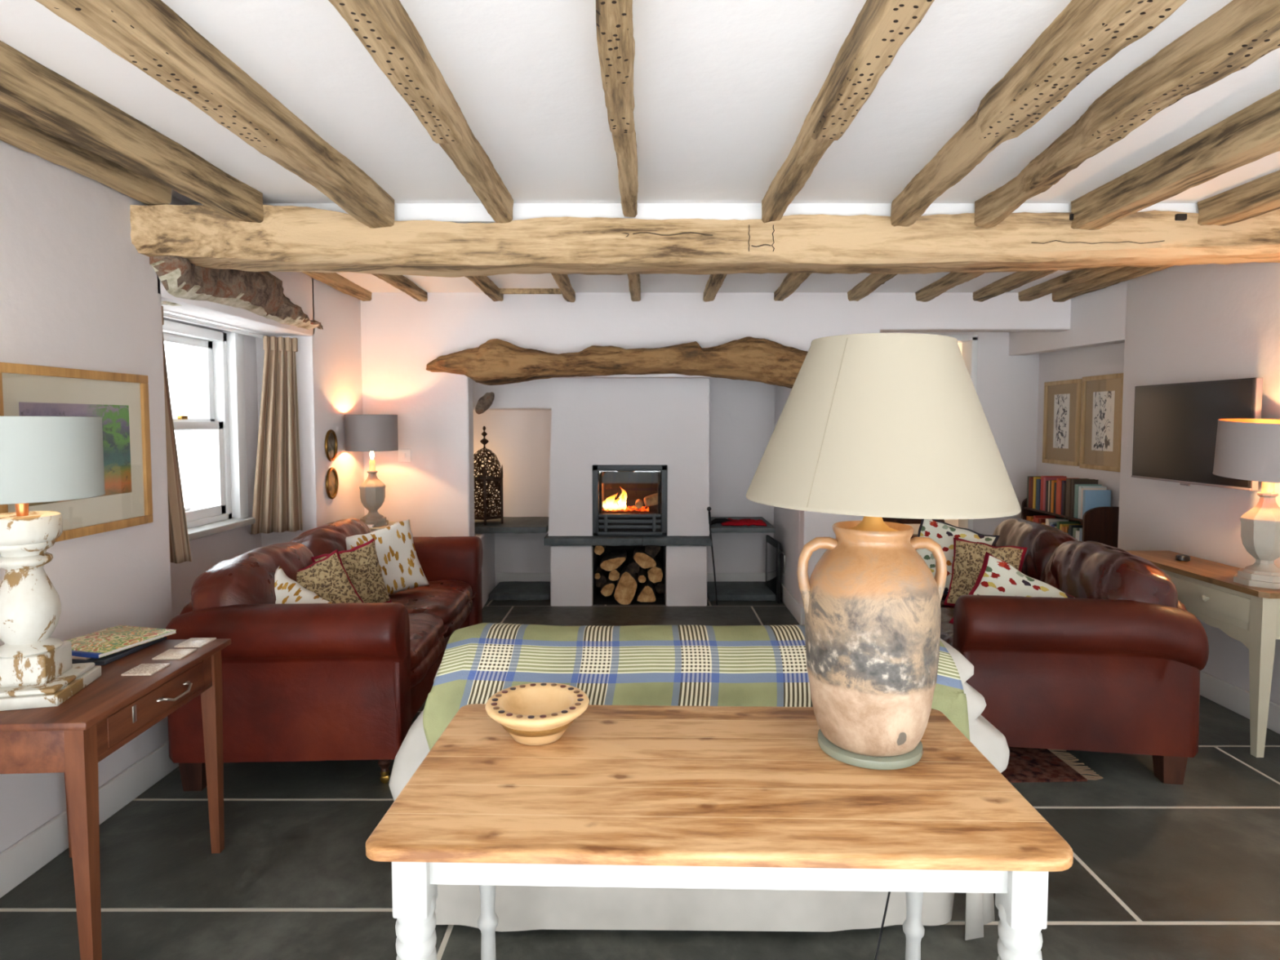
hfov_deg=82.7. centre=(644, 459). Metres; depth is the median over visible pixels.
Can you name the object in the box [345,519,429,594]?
cushion
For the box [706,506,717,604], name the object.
poker
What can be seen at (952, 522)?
wall
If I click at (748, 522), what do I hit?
cloth
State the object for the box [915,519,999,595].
cushion
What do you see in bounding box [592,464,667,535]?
stove
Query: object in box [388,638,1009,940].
slipcovered sofa
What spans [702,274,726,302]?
joist
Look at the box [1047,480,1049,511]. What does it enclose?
book
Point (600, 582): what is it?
log
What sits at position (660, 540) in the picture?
shelf
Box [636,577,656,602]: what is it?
log
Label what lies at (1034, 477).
book
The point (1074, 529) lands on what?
book
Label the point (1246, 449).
lamp
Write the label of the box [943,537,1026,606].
cushion
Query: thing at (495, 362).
lintel
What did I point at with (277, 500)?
curtain
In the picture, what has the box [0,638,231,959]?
console
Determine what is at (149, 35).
joist
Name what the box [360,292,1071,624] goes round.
wall
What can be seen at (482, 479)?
lantern
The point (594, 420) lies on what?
wall
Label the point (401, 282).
joist
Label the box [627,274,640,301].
joist
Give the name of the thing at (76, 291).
wall
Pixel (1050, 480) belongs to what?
book
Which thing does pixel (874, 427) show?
lamp
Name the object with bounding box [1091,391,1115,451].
artwork
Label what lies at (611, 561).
log
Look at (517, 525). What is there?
ledge
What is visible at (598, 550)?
log
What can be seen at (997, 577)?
cushion
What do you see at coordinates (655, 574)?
log
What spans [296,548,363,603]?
cushion
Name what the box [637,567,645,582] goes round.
log
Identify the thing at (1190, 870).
floor
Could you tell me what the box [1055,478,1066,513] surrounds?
book
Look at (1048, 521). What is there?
book
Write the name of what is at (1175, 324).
wall
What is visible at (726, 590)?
step
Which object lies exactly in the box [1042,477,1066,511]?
book
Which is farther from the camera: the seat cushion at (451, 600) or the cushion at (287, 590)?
the seat cushion at (451, 600)
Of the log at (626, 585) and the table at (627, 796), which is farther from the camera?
the log at (626, 585)
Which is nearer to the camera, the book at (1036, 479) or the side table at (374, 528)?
the side table at (374, 528)
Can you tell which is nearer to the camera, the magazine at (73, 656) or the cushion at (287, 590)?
the magazine at (73, 656)
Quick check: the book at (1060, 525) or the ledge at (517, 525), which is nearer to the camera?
the book at (1060, 525)
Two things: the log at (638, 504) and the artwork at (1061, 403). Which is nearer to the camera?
the artwork at (1061, 403)
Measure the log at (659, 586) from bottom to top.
0.089 m
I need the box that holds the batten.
[499,288,561,293]
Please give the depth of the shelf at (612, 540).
5.44 m
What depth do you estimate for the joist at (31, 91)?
2.11 m
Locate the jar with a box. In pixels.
[804,520,941,756]
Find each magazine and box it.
[71,627,108,659]
[71,635,167,665]
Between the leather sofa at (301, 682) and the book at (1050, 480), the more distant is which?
the book at (1050, 480)
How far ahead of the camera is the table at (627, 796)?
1.30 m
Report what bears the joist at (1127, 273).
attached to the ceiling
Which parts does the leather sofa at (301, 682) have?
frame, leg, arm, leg, seat frame, arm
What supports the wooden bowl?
on the table at (627, 796)
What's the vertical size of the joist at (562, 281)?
0.144 m
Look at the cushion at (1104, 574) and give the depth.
2.97 m
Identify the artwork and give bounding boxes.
[18,401,131,506]
[1053,393,1070,448]
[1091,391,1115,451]
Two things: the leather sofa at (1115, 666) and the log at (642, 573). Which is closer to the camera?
the leather sofa at (1115, 666)
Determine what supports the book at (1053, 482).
on the bookcase at (1100, 524)
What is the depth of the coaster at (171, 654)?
2.21 m
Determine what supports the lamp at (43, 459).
on the console at (71, 737)
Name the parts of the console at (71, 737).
leg, leg, keyhole plate, drawer, drawer handle, leg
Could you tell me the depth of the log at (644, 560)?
5.56 m
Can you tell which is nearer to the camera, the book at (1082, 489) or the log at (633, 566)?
the book at (1082, 489)
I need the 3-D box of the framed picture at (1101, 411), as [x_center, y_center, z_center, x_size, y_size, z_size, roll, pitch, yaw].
[3.087,-0.245,4.909,0.022,0.640,0.450,0,3,0]
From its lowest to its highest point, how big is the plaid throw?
0.418 m
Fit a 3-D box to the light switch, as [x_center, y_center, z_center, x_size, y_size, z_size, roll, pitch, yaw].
[-1.630,-0.024,4.929,0.086,0.086,0.012,0,3,0]
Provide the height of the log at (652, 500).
0.112 m
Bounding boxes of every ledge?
[474,516,548,533]
[711,516,775,533]
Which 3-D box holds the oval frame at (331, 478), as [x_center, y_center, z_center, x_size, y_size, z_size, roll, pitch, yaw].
[-1.900,0.148,4.418,0.018,0.194,0.158,0,3,0]
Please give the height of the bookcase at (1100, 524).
0.845 m
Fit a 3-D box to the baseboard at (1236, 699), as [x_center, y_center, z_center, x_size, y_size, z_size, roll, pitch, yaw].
[2.971,1.203,2.640,0.258,0.125,6.350,0,3,0]
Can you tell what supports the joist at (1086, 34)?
attached to the ceiling
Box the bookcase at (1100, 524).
[1021,497,1119,547]
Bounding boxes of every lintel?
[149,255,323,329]
[426,336,808,388]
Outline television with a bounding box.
[1131,377,1262,490]
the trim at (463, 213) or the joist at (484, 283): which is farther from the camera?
the joist at (484, 283)
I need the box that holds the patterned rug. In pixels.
[1000,746,1102,782]
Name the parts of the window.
sash, sash, curtain rail, sill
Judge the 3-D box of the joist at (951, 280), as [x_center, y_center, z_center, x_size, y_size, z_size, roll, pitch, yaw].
[1.847,-1.085,4.070,0.096,0.146,1.642,0,3,1]
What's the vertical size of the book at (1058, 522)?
0.239 m
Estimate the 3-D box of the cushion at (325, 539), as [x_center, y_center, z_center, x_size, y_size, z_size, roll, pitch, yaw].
[-1.655,0.573,3.916,0.339,0.480,0.811,0,3,-2]
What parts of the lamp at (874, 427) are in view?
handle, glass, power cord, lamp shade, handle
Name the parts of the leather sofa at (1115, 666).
arm, arm, leg, frame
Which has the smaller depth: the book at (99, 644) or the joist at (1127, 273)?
the book at (99, 644)
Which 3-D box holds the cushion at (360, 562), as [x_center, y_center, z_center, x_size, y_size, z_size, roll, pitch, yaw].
[-1.399,0.576,3.474,0.162,0.360,0.375,3,4,44]
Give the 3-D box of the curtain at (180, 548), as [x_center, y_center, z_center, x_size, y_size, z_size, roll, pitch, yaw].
[-2.058,-0.090,3.027,0.229,1.069,0.152,0,3,0]
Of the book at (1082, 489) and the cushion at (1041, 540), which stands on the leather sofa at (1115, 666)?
the cushion at (1041, 540)
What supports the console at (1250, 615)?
on the floor
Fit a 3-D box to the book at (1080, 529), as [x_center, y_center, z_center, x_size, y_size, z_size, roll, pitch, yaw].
[2.940,0.573,4.795,0.133,0.231,0.039,0,3,0]
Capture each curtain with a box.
[161,306,191,563]
[250,335,302,534]
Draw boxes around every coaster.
[120,662,170,675]
[151,648,196,659]
[173,637,216,647]
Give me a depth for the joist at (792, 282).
4.41 m
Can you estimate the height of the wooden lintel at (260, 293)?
0.302 m
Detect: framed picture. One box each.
[0,361,153,542]
[1042,378,1082,466]
[1079,373,1123,471]
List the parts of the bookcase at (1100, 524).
panel, shelf, panel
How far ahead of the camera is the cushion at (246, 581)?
2.83 m
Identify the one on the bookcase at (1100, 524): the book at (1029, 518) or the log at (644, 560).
the book at (1029, 518)
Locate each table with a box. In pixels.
[365,703,1073,959]
[368,521,398,532]
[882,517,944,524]
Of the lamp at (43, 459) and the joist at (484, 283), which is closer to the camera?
the lamp at (43, 459)
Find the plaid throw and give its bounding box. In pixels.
[422,622,969,750]
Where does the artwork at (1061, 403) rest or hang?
attached to the framed picture at (1062, 398)
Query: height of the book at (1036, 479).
0.222 m
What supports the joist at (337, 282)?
attached to the ceiling
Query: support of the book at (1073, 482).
on the bookcase at (1100, 524)
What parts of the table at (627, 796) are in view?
leg, leg, leg, leg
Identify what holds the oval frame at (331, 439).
attached to the wall at (76, 291)
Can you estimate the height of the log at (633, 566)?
0.091 m
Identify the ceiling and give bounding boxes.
[0,0,1279,292]
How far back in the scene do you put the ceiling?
2.05 m
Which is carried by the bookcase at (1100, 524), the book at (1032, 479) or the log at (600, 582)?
the book at (1032, 479)
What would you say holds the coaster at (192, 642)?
on the console at (71, 737)
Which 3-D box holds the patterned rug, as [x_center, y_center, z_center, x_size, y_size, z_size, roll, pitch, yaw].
[0.536,1.214,3.552,2.476,0.010,1.526,0,3,-2]
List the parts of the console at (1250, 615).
black dial, drawer knob, drawer, leg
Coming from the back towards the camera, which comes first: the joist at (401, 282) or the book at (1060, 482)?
the book at (1060, 482)
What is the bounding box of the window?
[162,312,271,540]
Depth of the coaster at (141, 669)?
2.07 m
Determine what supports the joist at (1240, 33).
attached to the ceiling
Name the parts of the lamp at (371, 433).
lamp shade, bulb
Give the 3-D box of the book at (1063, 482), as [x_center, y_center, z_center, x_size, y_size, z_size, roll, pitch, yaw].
[2.957,0.268,5.019,0.152,0.236,0.024,0,3,0]
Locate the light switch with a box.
[398,448,410,462]
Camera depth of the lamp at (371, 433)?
4.53 m
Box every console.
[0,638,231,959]
[1127,551,1279,757]
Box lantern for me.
[473,426,503,525]
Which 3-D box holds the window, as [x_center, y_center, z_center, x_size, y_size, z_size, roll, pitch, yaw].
[-2.255,-0.142,3.552,0.270,1.052,1.270,0,3,0]
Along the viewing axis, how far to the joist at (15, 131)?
2.36 m
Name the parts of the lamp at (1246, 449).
lamp shade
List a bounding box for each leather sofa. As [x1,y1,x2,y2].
[164,518,482,791]
[910,517,1208,784]
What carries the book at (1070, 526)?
on the bookcase at (1100, 524)
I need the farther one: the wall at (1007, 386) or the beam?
the wall at (1007, 386)
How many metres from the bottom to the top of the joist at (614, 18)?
0.146 m
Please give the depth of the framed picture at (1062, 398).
5.38 m
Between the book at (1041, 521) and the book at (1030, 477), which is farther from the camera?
the book at (1030, 477)
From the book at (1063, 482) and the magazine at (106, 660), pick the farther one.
the book at (1063, 482)
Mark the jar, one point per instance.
(873, 612)
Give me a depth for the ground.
22.93 m
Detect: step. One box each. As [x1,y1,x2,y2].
[488,581,550,600]
[706,581,775,600]
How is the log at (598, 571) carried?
on the log at (600, 582)
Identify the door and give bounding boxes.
[765,534,786,603]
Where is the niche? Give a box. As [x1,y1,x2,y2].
[591,545,666,604]
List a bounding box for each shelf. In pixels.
[543,533,642,546]
[642,534,711,546]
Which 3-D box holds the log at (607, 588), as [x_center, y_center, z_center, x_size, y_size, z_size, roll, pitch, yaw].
[-0.285,1.000,5.754,0.117,0.106,0.320,0,3,0]
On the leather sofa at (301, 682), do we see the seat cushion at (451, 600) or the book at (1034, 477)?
the seat cushion at (451, 600)
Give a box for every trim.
[188,203,1198,223]
[940,334,977,530]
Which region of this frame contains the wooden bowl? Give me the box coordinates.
[484,682,589,745]
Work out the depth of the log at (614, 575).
5.60 m
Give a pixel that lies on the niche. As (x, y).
(598, 598)
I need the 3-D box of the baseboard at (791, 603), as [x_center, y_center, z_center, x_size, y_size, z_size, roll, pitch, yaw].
[0.595,1.052,5.563,5.010,0.125,1.178,0,3,0]
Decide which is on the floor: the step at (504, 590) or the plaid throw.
the step at (504, 590)
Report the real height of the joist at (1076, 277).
0.140 m
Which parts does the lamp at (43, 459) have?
lamp shade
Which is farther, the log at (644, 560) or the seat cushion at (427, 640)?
the log at (644, 560)
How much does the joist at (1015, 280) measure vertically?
0.146 m
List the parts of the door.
door glass, handle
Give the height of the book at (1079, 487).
0.215 m
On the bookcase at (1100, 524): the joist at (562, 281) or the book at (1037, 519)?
the book at (1037, 519)
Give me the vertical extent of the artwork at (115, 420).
0.320 m
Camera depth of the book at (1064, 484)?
4.99 m
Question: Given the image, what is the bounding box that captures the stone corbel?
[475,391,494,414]
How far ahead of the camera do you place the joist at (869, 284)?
4.45 m
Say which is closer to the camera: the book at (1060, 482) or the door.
the book at (1060, 482)
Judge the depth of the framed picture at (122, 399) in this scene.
2.55 m
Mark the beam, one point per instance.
(289, 238)
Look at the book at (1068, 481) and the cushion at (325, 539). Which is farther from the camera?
the book at (1068, 481)
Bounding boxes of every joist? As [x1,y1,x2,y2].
[0,40,263,222]
[0,107,172,204]
[35,0,394,228]
[301,271,372,301]
[328,0,513,223]
[372,274,427,301]
[465,275,503,301]
[551,273,575,302]
[595,0,638,217]
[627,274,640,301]
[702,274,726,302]
[761,0,934,222]
[773,272,812,301]
[847,273,897,301]
[890,0,1186,226]
[915,272,984,302]
[973,270,1057,302]
[974,0,1279,228]
[1017,266,1124,301]
[1052,265,1173,302]
[1071,88,1279,230]
[1197,169,1279,226]
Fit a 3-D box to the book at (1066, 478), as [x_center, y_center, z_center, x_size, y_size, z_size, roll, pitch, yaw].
[2.952,0.262,4.968,0.144,0.255,0.021,0,3,0]
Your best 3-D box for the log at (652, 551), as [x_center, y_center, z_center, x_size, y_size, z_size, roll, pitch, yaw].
[0.060,0.690,5.768,0.124,0.124,0.320,0,3,0]
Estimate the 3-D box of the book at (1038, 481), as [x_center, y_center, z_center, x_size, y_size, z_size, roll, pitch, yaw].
[2.956,0.259,5.320,0.161,0.223,0.036,0,3,0]
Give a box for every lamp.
[0,416,105,711]
[344,414,398,526]
[746,333,1021,959]
[1213,418,1279,589]
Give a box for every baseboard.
[0,741,178,897]
[496,573,804,624]
[1200,670,1279,733]
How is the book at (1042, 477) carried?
on the bookcase at (1100, 524)
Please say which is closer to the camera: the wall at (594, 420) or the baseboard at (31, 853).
the baseboard at (31, 853)
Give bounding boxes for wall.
[0,140,364,853]
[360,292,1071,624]
[548,377,709,605]
[880,332,1039,535]
[905,342,962,533]
[1008,262,1279,705]
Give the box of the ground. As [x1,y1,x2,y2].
[177,452,191,507]
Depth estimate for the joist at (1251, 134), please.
2.37 m
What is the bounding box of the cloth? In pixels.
[720,518,766,526]
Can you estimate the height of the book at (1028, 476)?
0.232 m
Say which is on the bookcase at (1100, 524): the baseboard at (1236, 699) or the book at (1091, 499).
the book at (1091, 499)
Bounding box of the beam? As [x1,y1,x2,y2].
[129,204,1279,277]
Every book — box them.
[66,625,176,658]
[1026,475,1040,506]
[1027,516,1033,520]
[1028,476,1033,507]
[1030,478,1033,508]
[1032,476,1040,508]
[1033,515,1055,521]
[1035,479,1036,508]
[1035,479,1040,510]
[1035,517,1056,523]
[1039,519,1045,523]
[1040,475,1066,510]
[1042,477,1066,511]
[1044,480,1048,511]
[1045,518,1068,525]
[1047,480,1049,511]
[1048,480,1051,512]
[1050,480,1056,512]
[1053,482,1056,513]
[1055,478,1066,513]
[1056,521,1079,528]
[1057,480,1062,514]
[1059,524,1079,530]
[1060,480,1066,515]
[1062,483,1066,515]
[1065,478,1087,515]
[1066,479,1071,516]
[1068,524,1082,536]
[1070,479,1097,517]
[1072,527,1082,538]
[1073,484,1102,518]
[1075,530,1079,541]
[1077,486,1106,519]
[1079,528,1082,541]
[1080,488,1106,519]
[1082,489,1111,516]
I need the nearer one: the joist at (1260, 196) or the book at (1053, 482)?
the joist at (1260, 196)
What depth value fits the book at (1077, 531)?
4.83 m
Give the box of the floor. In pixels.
[0,596,1279,959]
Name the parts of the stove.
ash door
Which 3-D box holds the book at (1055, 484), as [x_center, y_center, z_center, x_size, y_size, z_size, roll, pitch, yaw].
[2.949,0.274,5.109,0.134,0.216,0.032,0,3,0]
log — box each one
[594,546,605,555]
[594,565,603,579]
[595,569,608,587]
[600,550,626,571]
[600,576,616,596]
[608,565,621,581]
[613,564,637,604]
[628,555,639,573]
[633,546,656,568]
[635,498,643,508]
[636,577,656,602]
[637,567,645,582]
[644,492,661,506]
[644,546,660,557]
[647,560,662,582]
[654,577,664,593]
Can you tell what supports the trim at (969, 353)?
attached to the wall at (1007, 386)
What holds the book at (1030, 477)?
on the bookcase at (1100, 524)
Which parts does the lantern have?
pierced panel, frame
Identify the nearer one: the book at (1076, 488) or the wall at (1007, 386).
the book at (1076, 488)
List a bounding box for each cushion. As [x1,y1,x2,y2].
[191,542,314,610]
[274,566,331,604]
[289,518,370,556]
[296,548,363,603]
[311,537,391,602]
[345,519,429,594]
[388,579,472,638]
[408,613,444,688]
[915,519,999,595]
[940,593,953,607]
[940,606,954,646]
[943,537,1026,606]
[948,551,1075,623]
[992,517,1077,580]
[1039,540,1177,608]
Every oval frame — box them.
[324,429,337,461]
[325,467,338,499]
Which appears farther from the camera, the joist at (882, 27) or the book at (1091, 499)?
the book at (1091, 499)
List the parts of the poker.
handle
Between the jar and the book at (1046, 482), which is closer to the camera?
the jar
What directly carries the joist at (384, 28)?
attached to the ceiling
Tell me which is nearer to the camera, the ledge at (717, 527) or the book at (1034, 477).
the book at (1034, 477)
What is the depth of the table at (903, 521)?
6.61 m

